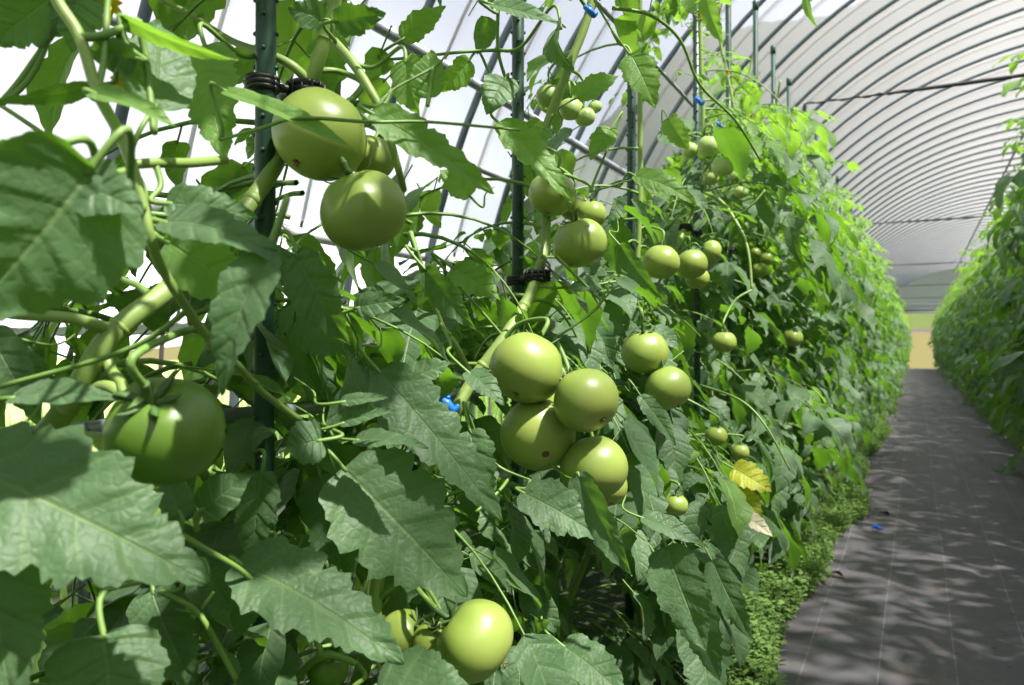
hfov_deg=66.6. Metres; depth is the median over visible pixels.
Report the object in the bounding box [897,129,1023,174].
strap
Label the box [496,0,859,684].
plant
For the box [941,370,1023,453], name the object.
weeds
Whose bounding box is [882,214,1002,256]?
hoop
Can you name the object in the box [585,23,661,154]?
strap
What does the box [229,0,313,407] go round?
hoop
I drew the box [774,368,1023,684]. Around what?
path
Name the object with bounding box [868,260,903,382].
plant
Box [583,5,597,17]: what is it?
tie
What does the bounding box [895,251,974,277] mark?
hoop
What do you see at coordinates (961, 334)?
plant
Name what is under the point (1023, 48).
strap
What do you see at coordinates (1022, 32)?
strap
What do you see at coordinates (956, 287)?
plant
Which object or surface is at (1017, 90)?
strap
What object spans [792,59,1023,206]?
hoop
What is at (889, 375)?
plant
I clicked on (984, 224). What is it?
hoop
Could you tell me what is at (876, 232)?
hoop
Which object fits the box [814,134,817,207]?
stake
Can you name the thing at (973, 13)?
strap
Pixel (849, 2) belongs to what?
hoop
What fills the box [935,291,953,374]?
plant
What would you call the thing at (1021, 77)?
strap
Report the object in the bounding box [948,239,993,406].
plant
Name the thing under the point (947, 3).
strap
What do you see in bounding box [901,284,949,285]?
wire
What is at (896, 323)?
plant
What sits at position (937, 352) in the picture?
plant
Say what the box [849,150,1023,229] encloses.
hoop
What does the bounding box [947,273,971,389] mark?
plant
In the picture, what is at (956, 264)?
hoop
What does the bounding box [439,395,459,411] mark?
tie
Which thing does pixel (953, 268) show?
hoop
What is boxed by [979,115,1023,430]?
plant
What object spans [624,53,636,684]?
stake
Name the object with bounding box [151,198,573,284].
tube
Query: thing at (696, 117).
stake
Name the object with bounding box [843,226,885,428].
plant
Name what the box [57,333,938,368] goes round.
field
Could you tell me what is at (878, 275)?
plant
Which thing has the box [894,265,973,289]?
hoop
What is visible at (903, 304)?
trim
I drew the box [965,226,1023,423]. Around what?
plant
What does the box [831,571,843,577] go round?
dead leaf
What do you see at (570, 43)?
hoop
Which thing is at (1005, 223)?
plant
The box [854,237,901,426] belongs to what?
plant
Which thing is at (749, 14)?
hoop
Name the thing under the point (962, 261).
hoop
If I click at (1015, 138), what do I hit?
strap
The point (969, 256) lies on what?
hoop
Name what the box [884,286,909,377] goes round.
plant
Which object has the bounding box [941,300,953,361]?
plant
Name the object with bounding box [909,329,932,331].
road
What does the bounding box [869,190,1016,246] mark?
hoop
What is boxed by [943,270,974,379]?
plant
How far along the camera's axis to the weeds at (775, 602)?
2.06 m
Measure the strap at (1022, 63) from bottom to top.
3.047 m
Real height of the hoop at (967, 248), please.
3.023 m
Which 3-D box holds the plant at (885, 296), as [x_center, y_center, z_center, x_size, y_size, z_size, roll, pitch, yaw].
[3.189,-0.058,7.129,0.757,1.782,0.646,0,0,24]
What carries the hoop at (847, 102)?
on the floor
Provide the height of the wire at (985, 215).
0.024 m
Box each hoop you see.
[77,0,152,603]
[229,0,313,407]
[342,0,435,305]
[424,0,526,265]
[472,0,600,420]
[539,0,662,234]
[560,0,716,319]
[623,0,765,213]
[678,0,811,155]
[700,0,855,166]
[707,0,898,188]
[717,26,1023,320]
[732,0,943,186]
[741,0,993,198]
[785,44,1023,197]
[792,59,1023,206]
[799,7,1023,147]
[818,86,1021,201]
[820,73,1021,187]
[831,108,1023,208]
[838,118,1023,211]
[842,97,1023,187]
[843,127,1023,214]
[847,142,1023,225]
[848,135,1021,215]
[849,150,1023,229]
[852,157,1021,232]
[859,175,1013,241]
[864,163,1020,227]
[866,169,1023,231]
[868,186,1013,243]
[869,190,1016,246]
[869,211,1004,264]
[871,182,1011,236]
[871,195,1005,249]
[871,199,1010,251]
[874,203,1004,252]
[876,207,1008,254]
[878,227,991,269]
[881,221,989,262]
[881,224,986,264]
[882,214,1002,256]
[883,218,992,258]
[884,233,979,269]
[884,237,992,273]
[885,235,983,270]
[885,239,998,274]
[886,241,992,275]
[886,248,980,281]
[886,249,975,282]
[887,229,990,264]
[888,243,990,275]
[889,258,978,287]
[891,245,983,275]
[891,255,996,283]
[892,259,970,286]
[893,261,966,287]
[894,264,967,288]
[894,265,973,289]
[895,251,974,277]
[895,253,990,279]
[896,256,977,281]
[897,263,962,285]
[898,266,967,288]
[898,268,955,289]
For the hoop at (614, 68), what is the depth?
3.21 m
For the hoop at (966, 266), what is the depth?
23.16 m
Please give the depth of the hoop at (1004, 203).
13.23 m
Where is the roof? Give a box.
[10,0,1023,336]
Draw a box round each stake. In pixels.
[243,0,325,626]
[506,15,550,641]
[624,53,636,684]
[678,4,702,499]
[725,0,736,464]
[752,0,758,450]
[770,45,776,287]
[786,77,793,496]
[802,105,806,341]
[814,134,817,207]
[828,168,830,209]
[835,176,838,212]
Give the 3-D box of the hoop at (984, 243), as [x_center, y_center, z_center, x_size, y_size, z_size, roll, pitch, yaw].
[10.621,-0.739,17.747,5.625,3.023,0.025,0,0,27]
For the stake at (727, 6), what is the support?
on the floor
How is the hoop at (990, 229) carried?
on the floor
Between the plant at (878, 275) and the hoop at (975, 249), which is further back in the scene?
the hoop at (975, 249)
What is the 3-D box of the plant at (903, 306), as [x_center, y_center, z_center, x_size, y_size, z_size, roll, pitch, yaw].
[7.787,-0.062,16.024,0.696,1.630,0.684,0,0,35]
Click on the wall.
(482, 147)
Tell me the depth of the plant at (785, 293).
2.56 m
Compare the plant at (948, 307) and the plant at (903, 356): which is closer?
the plant at (948, 307)
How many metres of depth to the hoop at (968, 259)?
21.42 m
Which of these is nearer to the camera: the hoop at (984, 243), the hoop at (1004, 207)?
the hoop at (1004, 207)
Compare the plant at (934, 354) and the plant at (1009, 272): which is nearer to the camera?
the plant at (1009, 272)
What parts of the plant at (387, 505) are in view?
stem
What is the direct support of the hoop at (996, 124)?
on the floor
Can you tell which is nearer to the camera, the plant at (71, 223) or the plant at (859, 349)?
the plant at (71, 223)
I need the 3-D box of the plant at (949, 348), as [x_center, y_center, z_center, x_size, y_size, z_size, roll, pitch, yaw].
[7.678,-0.150,13.060,0.857,2.019,0.840,0,0,17]
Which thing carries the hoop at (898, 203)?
on the floor
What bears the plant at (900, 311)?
on the floor
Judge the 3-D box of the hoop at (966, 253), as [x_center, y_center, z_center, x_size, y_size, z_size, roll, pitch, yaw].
[11.542,-0.729,19.521,5.625,3.023,0.025,0,0,27]
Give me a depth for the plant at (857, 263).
3.43 m
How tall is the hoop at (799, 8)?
3.023 m
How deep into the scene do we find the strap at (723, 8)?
3.73 m
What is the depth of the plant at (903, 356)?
14.65 m
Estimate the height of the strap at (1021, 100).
3.047 m
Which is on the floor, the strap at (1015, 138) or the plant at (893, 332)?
the plant at (893, 332)
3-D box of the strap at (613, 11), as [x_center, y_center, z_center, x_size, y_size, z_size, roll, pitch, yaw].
[2.418,-0.842,1.949,5.673,3.047,0.013,0,0,27]
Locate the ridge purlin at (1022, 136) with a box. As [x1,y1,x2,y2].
[955,132,1023,269]
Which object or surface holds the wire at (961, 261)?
attached to the stake
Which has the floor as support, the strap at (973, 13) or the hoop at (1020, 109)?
the hoop at (1020, 109)
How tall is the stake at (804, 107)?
1.890 m
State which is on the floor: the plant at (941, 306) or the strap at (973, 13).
the plant at (941, 306)
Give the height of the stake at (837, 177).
1.890 m
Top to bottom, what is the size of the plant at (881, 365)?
1.695 m
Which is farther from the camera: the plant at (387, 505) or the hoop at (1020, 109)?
the hoop at (1020, 109)
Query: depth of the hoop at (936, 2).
4.97 m
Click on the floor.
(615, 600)
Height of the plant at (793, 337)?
1.842 m
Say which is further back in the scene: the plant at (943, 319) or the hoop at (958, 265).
the hoop at (958, 265)
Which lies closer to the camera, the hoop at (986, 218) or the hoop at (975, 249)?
the hoop at (986, 218)
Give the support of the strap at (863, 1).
attached to the ceiling
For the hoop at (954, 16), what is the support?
on the floor
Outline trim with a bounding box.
[900,304,940,312]
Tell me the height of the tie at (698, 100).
0.024 m
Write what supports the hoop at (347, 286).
on the floor
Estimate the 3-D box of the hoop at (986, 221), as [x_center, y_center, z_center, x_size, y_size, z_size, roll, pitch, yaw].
[8.962,-0.757,14.552,5.625,3.023,0.025,0,0,27]
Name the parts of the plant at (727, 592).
stem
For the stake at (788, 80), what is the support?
on the floor
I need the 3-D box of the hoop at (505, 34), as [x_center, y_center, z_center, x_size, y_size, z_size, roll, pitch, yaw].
[2.142,-0.833,1.417,5.625,3.023,0.025,0,0,27]
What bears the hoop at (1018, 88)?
on the floor
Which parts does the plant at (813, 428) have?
stem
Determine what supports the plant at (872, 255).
on the floor
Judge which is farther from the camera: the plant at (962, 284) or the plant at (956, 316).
the plant at (962, 284)
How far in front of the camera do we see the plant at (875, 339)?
5.00 m
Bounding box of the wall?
[0,0,653,274]
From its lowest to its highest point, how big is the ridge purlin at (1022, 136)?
0.028 m
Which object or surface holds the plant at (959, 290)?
on the floor
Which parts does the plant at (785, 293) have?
stem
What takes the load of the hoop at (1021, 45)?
on the floor
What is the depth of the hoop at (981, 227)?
15.67 m
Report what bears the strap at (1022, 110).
attached to the ceiling
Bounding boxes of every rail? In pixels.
[31,362,750,433]
[102,14,509,184]
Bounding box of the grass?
[5,395,766,684]
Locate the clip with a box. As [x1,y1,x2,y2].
[871,525,883,529]
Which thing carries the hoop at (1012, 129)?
on the floor
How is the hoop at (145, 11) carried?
on the floor
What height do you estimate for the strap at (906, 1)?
3.047 m
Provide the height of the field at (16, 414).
0.040 m
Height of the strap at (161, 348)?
3.047 m
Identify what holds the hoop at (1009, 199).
on the floor
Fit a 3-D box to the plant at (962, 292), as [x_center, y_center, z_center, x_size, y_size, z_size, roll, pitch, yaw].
[5.622,-0.139,9.086,0.786,1.919,0.714,0,0,9]
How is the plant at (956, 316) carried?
on the floor
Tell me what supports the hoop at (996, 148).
on the floor
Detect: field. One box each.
[5,359,503,470]
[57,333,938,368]
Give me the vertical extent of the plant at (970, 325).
1.937 m
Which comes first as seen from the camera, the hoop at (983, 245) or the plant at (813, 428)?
the plant at (813, 428)
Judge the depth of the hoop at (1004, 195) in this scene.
12.53 m
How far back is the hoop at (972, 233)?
16.42 m
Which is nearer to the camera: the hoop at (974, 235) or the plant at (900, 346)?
the plant at (900, 346)
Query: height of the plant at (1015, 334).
2.099 m
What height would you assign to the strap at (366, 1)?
3.047 m
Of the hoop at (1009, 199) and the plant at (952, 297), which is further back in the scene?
the plant at (952, 297)
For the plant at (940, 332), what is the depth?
14.29 m
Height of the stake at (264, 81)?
1.890 m
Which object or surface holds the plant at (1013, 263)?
on the floor
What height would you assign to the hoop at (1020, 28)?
3.023 m
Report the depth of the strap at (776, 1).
3.99 m
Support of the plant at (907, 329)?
on the floor
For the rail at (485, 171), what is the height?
0.024 m
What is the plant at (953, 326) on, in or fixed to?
on the floor
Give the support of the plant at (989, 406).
on the floor
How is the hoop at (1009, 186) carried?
on the floor
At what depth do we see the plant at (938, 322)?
16.88 m
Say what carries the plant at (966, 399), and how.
on the floor
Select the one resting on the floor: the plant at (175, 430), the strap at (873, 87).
the plant at (175, 430)
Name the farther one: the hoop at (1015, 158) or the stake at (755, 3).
the hoop at (1015, 158)
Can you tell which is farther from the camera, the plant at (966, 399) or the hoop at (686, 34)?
the plant at (966, 399)
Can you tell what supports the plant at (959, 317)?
on the floor
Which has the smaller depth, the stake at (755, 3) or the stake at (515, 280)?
the stake at (515, 280)
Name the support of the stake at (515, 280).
on the floor
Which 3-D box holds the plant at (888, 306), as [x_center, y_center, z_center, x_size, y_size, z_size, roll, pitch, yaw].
[3.586,-0.056,7.924,0.605,1.540,0.689,0,0,-21]
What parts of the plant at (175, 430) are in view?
stem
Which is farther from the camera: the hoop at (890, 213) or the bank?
the bank
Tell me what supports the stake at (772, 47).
on the floor
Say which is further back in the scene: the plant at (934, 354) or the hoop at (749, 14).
the plant at (934, 354)
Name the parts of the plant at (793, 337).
stem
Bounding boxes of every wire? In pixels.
[803,73,1023,104]
[864,215,1001,224]
[887,261,968,265]
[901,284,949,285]
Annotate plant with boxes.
[0,0,302,684]
[0,0,576,684]
[85,0,688,684]
[447,0,799,684]
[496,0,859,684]
[640,0,861,581]
[670,52,865,544]
[714,80,875,517]
[715,122,866,499]
[792,179,873,473]
[793,175,894,468]
[794,176,886,450]
[818,195,897,444]
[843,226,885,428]
[846,224,886,440]
[848,225,896,396]
[848,260,893,406]
[849,240,908,418]
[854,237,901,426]
[867,246,901,399]
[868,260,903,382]
[870,262,907,397]
[872,265,908,398]
[877,275,901,392]
[881,275,907,385]
[884,285,903,382]
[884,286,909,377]
[885,282,904,363]
[899,303,909,373]
[899,305,911,376]
[899,306,909,370]
[900,311,913,366]
[901,315,910,366]
[928,306,941,362]
[929,309,939,363]
[931,300,944,364]
[933,292,951,365]
[933,294,953,372]
[933,305,942,356]
[934,278,958,376]
[934,285,958,376]
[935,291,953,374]
[936,297,952,376]
[939,284,962,376]
[940,285,961,371]
[941,273,966,385]
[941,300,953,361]
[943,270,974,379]
[943,275,966,385]
[945,266,972,375]
[945,267,974,389]
[945,269,974,385]
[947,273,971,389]
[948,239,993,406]
[950,245,998,394]
[950,247,996,403]
[950,261,979,396]
[950,265,981,367]
[951,270,975,396]
[952,52,1023,474]
[952,237,994,395]
[952,256,995,388]
[954,235,998,417]
[957,234,998,412]
[957,259,980,394]
[958,224,1021,405]
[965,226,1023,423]
[966,165,1023,428]
[967,199,1023,435]
[970,214,1021,419]
[974,189,1023,444]
[977,304,1023,431]
[978,233,1022,434]
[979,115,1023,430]
[985,210,1023,433]
[987,187,1023,378]
[988,85,1023,402]
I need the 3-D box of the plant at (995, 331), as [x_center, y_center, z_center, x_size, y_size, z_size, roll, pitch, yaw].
[2.894,-0.394,3.886,1.107,2.529,1.025,0,0,12]
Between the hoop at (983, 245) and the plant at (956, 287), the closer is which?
the plant at (956, 287)
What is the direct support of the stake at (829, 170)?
on the floor
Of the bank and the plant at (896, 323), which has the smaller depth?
the plant at (896, 323)
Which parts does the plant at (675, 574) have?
stem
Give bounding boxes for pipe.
[596,0,752,170]
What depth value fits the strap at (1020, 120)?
8.35 m
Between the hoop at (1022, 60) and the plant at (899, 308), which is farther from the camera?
the plant at (899, 308)
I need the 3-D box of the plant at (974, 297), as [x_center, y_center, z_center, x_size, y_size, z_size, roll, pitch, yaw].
[4.102,-0.201,6.173,0.753,1.813,0.877,0,0,-13]
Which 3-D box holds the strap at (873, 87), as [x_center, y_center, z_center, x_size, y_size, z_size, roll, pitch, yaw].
[4.077,-0.824,5.144,5.673,3.047,0.013,0,0,27]
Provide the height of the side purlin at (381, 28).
0.052 m
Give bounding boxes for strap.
[158,333,164,373]
[279,0,368,457]
[372,0,472,342]
[450,0,554,268]
[488,10,614,414]
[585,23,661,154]
[615,0,731,173]
[650,0,779,167]
[684,0,823,158]
[700,0,866,176]
[716,0,909,186]
[743,0,1007,198]
[797,14,1023,152]
[798,0,955,109]
[801,32,1023,164]
[812,48,1023,169]
[818,63,1023,177]
[827,77,1021,181]
[841,90,1018,180]
[848,100,1023,184]
[853,110,1023,189]
[873,120,1022,182]
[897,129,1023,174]
[930,138,1018,164]
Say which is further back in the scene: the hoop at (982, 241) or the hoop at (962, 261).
the hoop at (962, 261)
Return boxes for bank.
[903,309,939,328]
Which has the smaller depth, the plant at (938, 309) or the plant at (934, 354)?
the plant at (934, 354)
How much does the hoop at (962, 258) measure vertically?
3.023 m
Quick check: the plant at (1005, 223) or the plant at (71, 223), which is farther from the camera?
the plant at (1005, 223)
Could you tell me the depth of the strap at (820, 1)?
4.24 m
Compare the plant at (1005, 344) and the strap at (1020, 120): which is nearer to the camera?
the plant at (1005, 344)
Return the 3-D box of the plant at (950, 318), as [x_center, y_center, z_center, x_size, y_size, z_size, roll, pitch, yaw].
[6.656,-0.175,11.076,0.875,1.796,0.749,0,0,17]
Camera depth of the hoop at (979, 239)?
17.49 m
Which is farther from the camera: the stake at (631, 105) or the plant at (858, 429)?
the plant at (858, 429)
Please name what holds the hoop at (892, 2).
on the floor
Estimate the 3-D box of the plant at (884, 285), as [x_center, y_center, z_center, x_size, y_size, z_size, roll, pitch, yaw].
[4.865,-0.001,10.347,0.606,1.644,0.684,0,0,22]
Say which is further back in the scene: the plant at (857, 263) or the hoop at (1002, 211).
the hoop at (1002, 211)
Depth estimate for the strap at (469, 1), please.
2.39 m
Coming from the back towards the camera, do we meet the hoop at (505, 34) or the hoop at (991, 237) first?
the hoop at (991, 237)
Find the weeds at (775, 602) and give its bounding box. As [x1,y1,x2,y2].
[673,383,903,684]
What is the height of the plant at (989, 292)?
1.871 m
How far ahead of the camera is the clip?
2.76 m
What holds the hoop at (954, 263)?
on the floor
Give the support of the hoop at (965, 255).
on the floor
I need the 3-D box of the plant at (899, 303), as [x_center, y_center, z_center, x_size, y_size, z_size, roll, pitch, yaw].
[7.589,-0.085,15.605,0.708,1.729,0.696,0,0,7]
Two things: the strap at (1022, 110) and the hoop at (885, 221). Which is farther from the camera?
the hoop at (885, 221)
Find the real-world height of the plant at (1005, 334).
1.934 m
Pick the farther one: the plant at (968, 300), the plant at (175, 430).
the plant at (968, 300)
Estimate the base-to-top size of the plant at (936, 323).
1.854 m
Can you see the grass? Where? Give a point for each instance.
(571, 568)
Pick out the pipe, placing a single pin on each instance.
(605, 11)
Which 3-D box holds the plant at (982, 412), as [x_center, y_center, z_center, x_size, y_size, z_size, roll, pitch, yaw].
[4.612,-0.145,7.158,0.870,1.988,0.806,0,0,1]
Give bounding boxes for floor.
[31,369,1023,684]
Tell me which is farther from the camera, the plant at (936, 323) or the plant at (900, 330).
the plant at (936, 323)
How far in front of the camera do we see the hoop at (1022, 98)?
7.62 m
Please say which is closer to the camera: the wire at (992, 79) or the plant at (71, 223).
the plant at (71, 223)
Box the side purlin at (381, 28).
[321,0,702,218]
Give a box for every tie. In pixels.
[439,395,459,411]
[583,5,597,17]
[694,96,704,105]
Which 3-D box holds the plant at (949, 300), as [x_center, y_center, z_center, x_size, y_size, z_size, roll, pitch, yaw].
[6.830,-0.200,11.396,0.859,1.855,0.767,0,0,27]
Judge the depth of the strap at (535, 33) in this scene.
2.72 m
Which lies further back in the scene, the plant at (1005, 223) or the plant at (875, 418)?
the plant at (875, 418)
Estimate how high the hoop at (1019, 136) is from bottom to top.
3.023 m
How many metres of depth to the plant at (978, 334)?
6.66 m
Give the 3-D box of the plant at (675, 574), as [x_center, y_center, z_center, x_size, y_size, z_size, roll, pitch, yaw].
[0.161,-0.171,1.521,0.761,1.937,1.101,0,0,27]
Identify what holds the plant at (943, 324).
on the floor
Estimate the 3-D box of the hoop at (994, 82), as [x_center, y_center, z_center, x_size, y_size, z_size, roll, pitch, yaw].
[4.722,-0.804,6.387,5.625,3.023,0.025,0,0,27]

